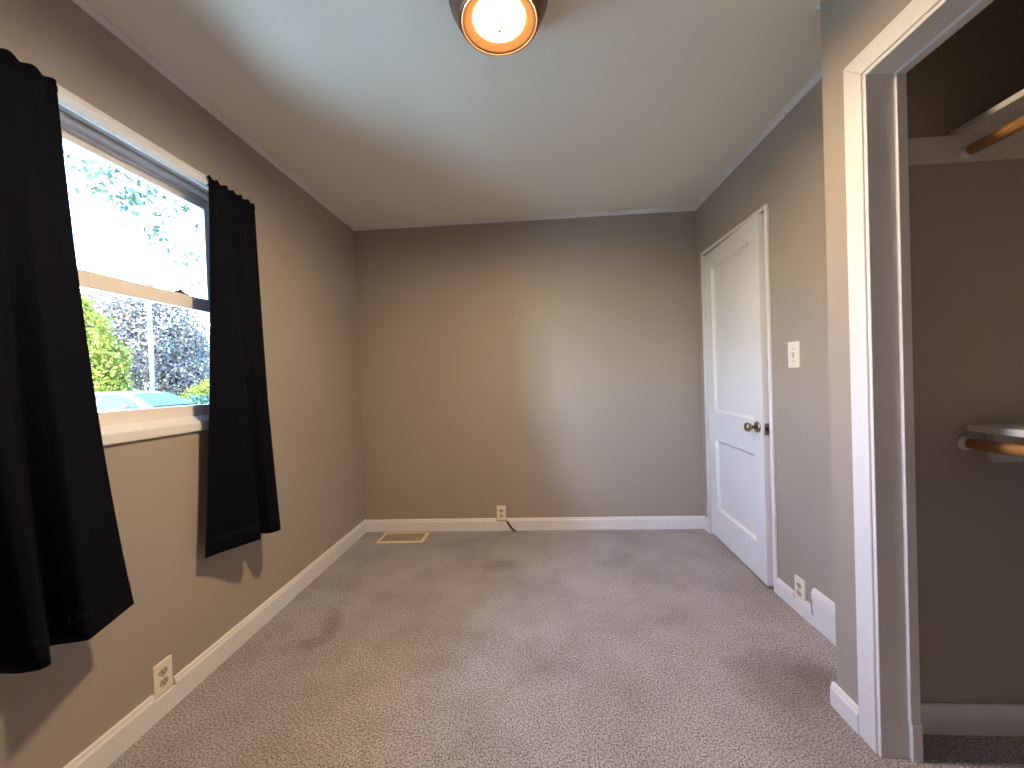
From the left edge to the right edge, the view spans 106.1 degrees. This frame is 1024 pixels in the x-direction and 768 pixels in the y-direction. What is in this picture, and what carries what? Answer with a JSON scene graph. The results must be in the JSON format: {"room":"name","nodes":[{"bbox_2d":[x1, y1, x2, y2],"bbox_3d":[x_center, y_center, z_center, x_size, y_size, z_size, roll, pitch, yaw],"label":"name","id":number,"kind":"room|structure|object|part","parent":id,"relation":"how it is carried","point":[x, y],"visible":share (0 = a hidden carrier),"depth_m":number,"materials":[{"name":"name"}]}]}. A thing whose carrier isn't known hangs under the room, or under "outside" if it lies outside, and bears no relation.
{"room":"empty bedroom","nodes":[
{"label":"empty bedroom","id":0,"kind":"room"},
{"bbox_2d":[0,0,364,767],"bbox_3d":[-1.391,-0.003,1.285,0.120,2.440,3.633,-2,1,4],"label":"wall","id":1,"kind":"structure","parent":0,"point":[185,601],"depth_m":1.57,"materials":[{"name":"beige paint"}]},
{"bbox_2d":[58,88,207,182],"bbox_3d":[-1.331,-0.846,1.271,0.061,0.050,1.219,-2,1,4],"label":"curtain rod","id":2,"kind":"object","parent":1,"relation":"attached to","point":[61,92],"visible":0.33,"depth_m":1.30,"materials":[{"name":"plastic"}]},
{"bbox_2d":[0,48,133,673],"bbox_3d":[-1.236,-0.088,0.939,0.148,1.564,0.525,-2,1,4],"label":"curtain","id":3,"kind":"object","parent":2,"relation":"hanging from","point":[64,579],"visible":1,"depth_m":1.02,"materials":[{"name":"black fabric"}]},
{"bbox_2d":[205,175,280,557],"bbox_3d":[-1.202,-0.089,1.712,0.119,1.581,0.339,-2,1,4],"label":"curtain","id":4,"kind":"object","parent":2,"relation":"hanging from","point":[242,498],"visible":1,"depth_m":1.69,"materials":[{"name":"black fabric"}]},
{"bbox_2d":[56,83,220,445],"bbox_3d":[-1.394,-0.348,1.326,0.132,1.098,1.105,-2,1,4],"label":"window","id":5,"kind":"structure","parent":1,"relation":"in","point":[122,426],"depth_m":1.43,"materials":[{"name":"white paint"}]},
{"bbox_3d":[-1.415,-0.336,1.328,0.088,1.017,1.005,-2,1,4],"label":"frame","id":6,"kind":"part","parent":5,"relation":"part of","materials":[{"name":"plastic"}]},
{"bbox_3d":[-1.436,-0.578,1.326,0.028,0.502,0.963,-2,1,4],"label":"sash","id":7,"kind":"part","parent":5,"relation":"part of","materials":[{"name":"plastic"}]},
{"bbox_3d":[-1.336,-0.373,1.322,0.014,1.052,1.095,-2,1,4],"label":"casing","id":8,"kind":"part","parent":5,"relation":"part of","materials":[{"name":"white paint"}]},
{"bbox_3d":[-1.380,-0.116,1.329,0.024,0.508,0.963,-2,1,4],"label":"sash","id":9,"kind":"part","parent":5,"relation":"part of","materials":[{"name":"plastic"}]},
{"bbox_2d":[152,655,172,698],"bbox_3d":[-1.284,1.076,1.417,0.009,0.115,0.071,-2,1,4],"label":"wall outlet","id":10,"kind":"object","parent":1,"relation":"attached to","point":[162,674],"visible":1,"depth_m":1.41,"materials":[{"name":"plastic"}]},
{"bbox_2d":[159,666,167,675],"bbox_3d":[-1.282,1.057,1.417,0.003,0.025,0.033,-2,1,4],"label":"receptacle","id":11,"kind":"object","parent":10,"relation":"attached to","point":[163,670],"depth_m":1.41,"materials":[{"name":"white plastic"}]},
{"bbox_2d":[160,676,168,686],"bbox_3d":[-1.281,1.096,1.417,0.003,0.025,0.033,-2,1,4],"label":"receptacle","id":12,"kind":"object","parent":10,"relation":"attached to","point":[164,680],"depth_m":1.42,"materials":[{"name":"white plastic"}]},
{"bbox_2d":[71,0,355,230],"bbox_3d":[-1.362,-1.212,1.267,0.024,0.024,3.633,-2,1,4],"label":"trim","id":13,"kind":"structure","parent":1,"relation":"attached to","point":[89,8],"depth_m":1.60,"materials":[{"name":"white paint"}]},
{"bbox_2d":[63,519,366,767],"bbox_3d":[-1.286,1.163,1.294,0.014,0.102,3.633,-2,1,4],"label":"baseboard","id":14,"kind":"structure","parent":1,"relation":"attached to","point":[112,744],"depth_m":1.55,"materials":[{"name":"white paint"}]},
{"bbox_2d":[88,0,821,226],"bbox_3d":[0.214,-1.352,1.167,3.427,0.150,3.873,-2,1,4],"label":"ceiling","id":15,"kind":"structure","parent":0,"point":[385,110],"depth_m":1.68,"materials":[{"name":"paint"}]},
{"bbox_2d":[449,0,547,55],"bbox_3d":[-0.042,-1.202,1.245,0.320,0.130,0.320,-2,1,4],"label":"ceiling lamp","id":16,"kind":"object","parent":15,"relation":"attached to","point":[492,27],"visible":1,"depth_m":1.25,"materials":[{"name":"glass"}]},
{"bbox_3d":[-0.041,-1.175,1.245,0.168,0.022,0.168,-2,1,4],"label":"lamp shade","id":17,"kind":"part","parent":16,"relation":"part of","materials":[{"name":"white glass"}]},
{"bbox_2d":[354,211,703,521],"bbox_3d":[0.110,-0.074,3.071,2.898,2.440,0.122,-2,1,4],"label":"wall","id":18,"kind":"structure","parent":0,"point":[549,367],"depth_m":3.01,"materials":[{"name":"beige paint"}]},
{"bbox_2d":[497,506,505,519],"bbox_3d":[-0.084,1.017,3.034,0.071,0.115,0.009,-2,1,4],"label":"wall outlet","id":19,"kind":"object","parent":18,"relation":"attached to","point":[501,510],"visible":1,"depth_m":3.03,"materials":[{"name":"plastic"}]},
{"bbox_2d":[355,206,695,230],"bbox_3d":[0.064,-1.280,2.986,2.658,0.024,0.024,-2,1,4],"label":"trim","id":20,"kind":"structure","parent":18,"relation":"attached to","point":[690,208],"depth_m":2.98,"materials":[{"name":"white paint"}]},
{"bbox_2d":[366,516,703,531],"bbox_3d":[0.152,1.098,3.017,2.645,0.096,0.014,-2,1,4],"label":"baseboard","id":21,"kind":"structure","parent":18,"relation":"attached to","point":[631,522],"depth_m":3.01,"materials":[{"name":"white paint"}]},
{"bbox_2d":[107,529,1023,767],"bbox_3d":[0.302,1.221,1.197,3.427,0.120,3.873,-2,1,4],"label":"floor","id":22,"kind":"structure","parent":0,"point":[638,648],"depth_m":1.56,"materials":[{"name":"beige carpet"}]},
{"bbox_2d":[376,532,429,542],"bbox_3d":[-0.833,1.177,2.953,0.358,0.007,0.189,-2,1,4],"label":"floor vent","id":23,"kind":"object","parent":22,"relation":"in","point":[398,537],"visible":1,"depth_m":2.94,"materials":[{"name":"beige metal"}]},
{"bbox_2d":[696,78,834,603],"bbox_3d":[1.442,-0.109,2.119,0.120,2.440,1.615,-2,1,4],"label":"wall","id":24,"kind":"structure","parent":0,"point":[785,171],"depth_m":1.84,"materials":[{"name":"beige paint"}]},
{"bbox_2d":[703,516,707,531],"bbox_3d":[1.462,1.054,2.894,0.014,0.096,0.069,-2,1,4],"label":"baseboard","id":25,"kind":"structure","parent":24,"relation":"attached to","point":[705,519],"depth_m":2.90,"materials":[{"name":"white paint"}]},
{"bbox_2d":[700,204,777,592],"bbox_3d":[1.418,0.076,2.437,0.220,2.064,0.811,-2,1,4],"label":"door","id":26,"kind":"structure","parent":24,"relation":"in","point":[735,273],"depth_m":2.33,"materials":[{"name":"white paint"}]},
{"bbox_3d":[1.391,-0.305,2.437,0.025,1.008,0.532,-2,1,6],"label":"panel","id":27,"kind":"part","parent":26,"relation":"part of","materials":[{"name":"white paint"}]},
{"bbox_3d":[1.424,0.642,2.448,0.025,0.494,0.532,-2,1,6],"label":"panel","id":28,"kind":"part","parent":26,"relation":"part of","materials":[{"name":"white paint"}]},
{"bbox_3d":[1.325,0.239,2.140,0.060,0.053,0.053,-2,1,4],"label":"knob","id":29,"kind":"part","parent":26,"relation":"part of","materials":[{"name":"silver metal"}]},
{"bbox_3d":[1.375,0.244,2.078,0.023,0.064,0.002,-2,1,6],"label":"latch plate","id":30,"kind":"part","parent":26,"relation":"part of","materials":[{"name":"metal"}]},
{"bbox_2d":[694,67,821,209],"bbox_3d":[1.329,-1.314,2.110,0.024,0.024,1.615,-2,1,4],"label":"trim","id":31,"kind":"structure","parent":24,"relation":"attached to","point":[817,76],"depth_m":1.99,"materials":[{"name":"white paint"}]},
{"bbox_2d":[776,578,811,624],"bbox_3d":[1.402,1.074,1.911,0.014,0.084,0.267,-2,1,4],"label":"baseboard","id":32,"kind":"structure","parent":24,"relation":"attached to","point":[783,590],"depth_m":1.92,"materials":[{"name":"white paint"}]},
{"bbox_2d":[788,341,799,367],"bbox_3d":[1.356,-0.141,1.861,0.018,0.127,0.080,-2,1,4],"label":"light switch","id":33,"kind":"object","parent":24,"relation":"attached to","point":[793,347],"visible":1,"depth_m":1.85,"materials":[{"name":"plastic"}]},
{"bbox_2d":[794,574,805,603],"bbox_3d":[1.400,1.000,1.874,0.009,0.115,0.071,-2,1,4],"label":"wall outlet","id":34,"kind":"object","parent":24,"relation":"attached to","point":[800,591],"visible":1,"depth_m":1.87,"materials":[{"name":"plastic"}]},
{"bbox_2d":[811,588,835,645],"bbox_3d":[1.374,1.030,1.604,0.028,0.176,0.344,-2,1,4],"label":"air vent","id":35,"kind":"object","parent":24,"relation":"in","point":[822,607],"visible":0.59,"depth_m":1.70,"materials":[{"name":"white metal"}]},
{"bbox_2d":[820,0,1023,704],"bbox_3d":[1.426,-0.088,0.300,0.786,2.440,2.018,-2,1,4],"label":"wall","id":36,"kind":"structure","parent":0,"point":[967,218],"depth_m":1.23,"materials":[{"name":"beige paint"}]},
{"bbox_2d":[843,0,993,761],"bbox_3d":[1.091,0.078,0.425,0.115,2.129,1.610,-2,1,4],"label":"trim","id":37,"kind":"structure","parent":36,"relation":"attached to","point":[875,81],"depth_m":1.15,"materials":[{"name":"white paint"}]},
{"bbox_3d":[1.040,0.080,0.428,0.012,2.129,1.610,-2,1,4],"label":"casing","id":38,"kind":"part","parent":37,"relation":"part of","materials":[{"name":"white paint"}]},
{"bbox_2d":[830,681,1023,736],"bbox_3d":[1.519,1.073,1.277,0.800,0.092,0.116,-2,1,4],"label":"baseboard","id":39,"kind":"structure","parent":36,"relation":"attached to","point":[974,719],"depth_m":1.23,"materials":[{"name":"white paint"}]},
{"bbox_2d":[908,89,1023,165],"bbox_3d":[1.498,-0.742,0.331,0.604,0.098,1.765,-2,1,4],"label":"closet shelf","id":40,"kind":"object","parent":36,"relation":"attached to","point":[937,149],"visible":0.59,"depth_m":1.20,"materials":[{"name":"paint"}]},
{"bbox_2d":[959,115,1023,158],"bbox_3d":[1.365,-0.711,0.340,0.041,0.041,1.729,-2,1,4],"label":"closet rod","id":41,"kind":"object","parent":40,"relation":"attached to","point":[967,151],"visible":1,"depth_m":1.12,"materials":[{"name":"brown wood"}]},
{"bbox_2d":[959,144,972,158],"bbox_3d":[1.417,-0.723,1.194,0.041,0.041,0.016,-2,1,4],"label":"cup","id":42,"kind":"object","parent":41,"relation":"on","point":[966,152],"depth_m":1.19,"materials":[{"name":"white plastic"}]},
{"bbox_3d":[1.868,-0.102,0.273,0.100,2.440,2.018,-2,1,4],"label":"wall","id":43,"kind":"structure","parent":0,"visible":0},
{"bbox_2d":[966,423,1023,461],"bbox_3d":[1.614,0.194,0.336,0.434,0.120,1.765,-2,1,4],"label":"closet shelf","id":44,"kind":"object","parent":43,"relation":"attached to","point":[1010,433],"visible":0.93,"depth_m":1.21,"materials":[{"name":"paint"}]},
{"label":"outside","id":45,"kind":"structure","parent":0,"visible":0},
{"bbox_3d":[-34.389,2.488,22.197,68.473,0.200,100.000,-2,1,4],"label":"ground","id":46,"kind":"structure","parent":45,"visible":0},
{"bbox_2d":[80,290,134,391],"bbox_3d":[-15.678,-0.863,13.928,2.757,5.418,3.226,-2,1,4],"label":"bush","id":47,"kind":"object","parent":46,"relation":"on","point":[106,378],"visible":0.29,"depth_m":14.04,"materials":[{"name":"green plant"}]},
{"bbox_2d":[64,148,201,289],"bbox_3d":[-5.169,-2.588,8.573,3.940,8.274,8.360,-2,1,4],"label":"shade tree","id":48,"kind":"object","parent":46,"relation":"on","point":[133,199],"visible":0.14,"depth_m":5.17,"materials":[{"name":"green plant"}]},
{"bbox_2d":[80,288,209,396],"bbox_3d":[-18.006,-1.537,18.781,4.743,6.819,6.535,-2,1,4],"label":"maple tree","id":49,"kind":"object","parent":46,"relation":"on","point":[174,372],"visible":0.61,"depth_m":18.34,"materials":[{"name":"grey plant"}]},
{"bbox_2d":[143,282,154,390],"bbox_3d":[-14.136,-1.110,15.086,0.320,5.770,0.320,-2,1,4],"label":"pole","id":50,"kind":"object","parent":46,"relation":"on","point":[149,310],"visible":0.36,"depth_m":15.03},
{"bbox_3d":[-14.131,-0.965,15.088,0.154,5.480,0.154,-2,1,4],"label":"post","id":51,"kind":"part","parent":50,"relation":"part of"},
{"bbox_2d":[170,327,209,378],"bbox_3d":[-23.385,-1.224,28.964,3.906,6.333,5.793,-2,1,4],"label":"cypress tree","id":52,"kind":"object","parent":46,"relation":"on","point":[208,338],"visible":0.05,"depth_m":28.23,"materials":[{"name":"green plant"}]},
{"bbox_2d":[179,379,208,402],"bbox_3d":[-14.483,0.658,18.047,1.855,2.211,3.398,-2,1,4],"label":"bush","id":53,"kind":"object","parent":46,"relation":"on","point":[197,389],"visible":0.1,"depth_m":17.69,"materials":[{"name":"green plant"}]},
{"bbox_2d":[187,393,208,404],"bbox_3d":[-11.554,1.051,14.899,1.601,1.565,2.913,-2,1,4],"label":"shrub","id":54,"kind":"object","parent":46,"relation":"on","point":[204,398],"visible":0.08,"depth_m":14.17,"materials":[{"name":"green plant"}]},
{"bbox_3d":[-9.044,1.797,-2.924,13.200,0.020,33.000,-2,1,4],"label":"driveway","id":55,"kind":"object","parent":46,"relation":"on","visible":0},
{"bbox_2d":[95,391,195,411],"bbox_3d":[-11.547,0.958,11.598,4.500,1.500,2.185,-2,1,4],"label":"car","id":56,"kind":"object","parent":55,"relation":"on","point":[114,400],"visible":0.18,"depth_m":10.96,"materials":[{"name":"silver metal"}]},
{"bbox_2d":[121,404,130,408],"bbox_3d":[-10.615,0.627,10.570,0.110,0.144,0.259,-2,1,4],"label":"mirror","id":57,"kind":"object","parent":56,"relation":"attached to","point":[124,406],"depth_m":10.55,"materials":[{"name":"glass"}]},
{"bbox_3d":[1.408,-0.077,-0.589,0.712,2.440,0.100,-2,1,4],"label":"closet","id":58,"kind":"object","parent":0,"visible":0},
{"bbox_2d":[958,436,1023,456],"bbox_3d":[1.395,0.200,0.350,0.047,0.047,1.765,-2,1,4],"label":"closet rod","id":59,"kind":"object","parent":58,"relation":"attached to","point":[964,442],"visible":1,"depth_m":1.15,"materials":[{"name":"brown wood"}]},
{"bbox_2d":[958,436,974,449],"bbox_3d":[1.449,0.188,1.223,0.047,0.047,0.016,-2,1,4],"label":"cup","id":60,"kind":"object","parent":59,"relation":"on","point":[964,442],"depth_m":1.22,"materials":[{"name":"white plastic"}]}
]}

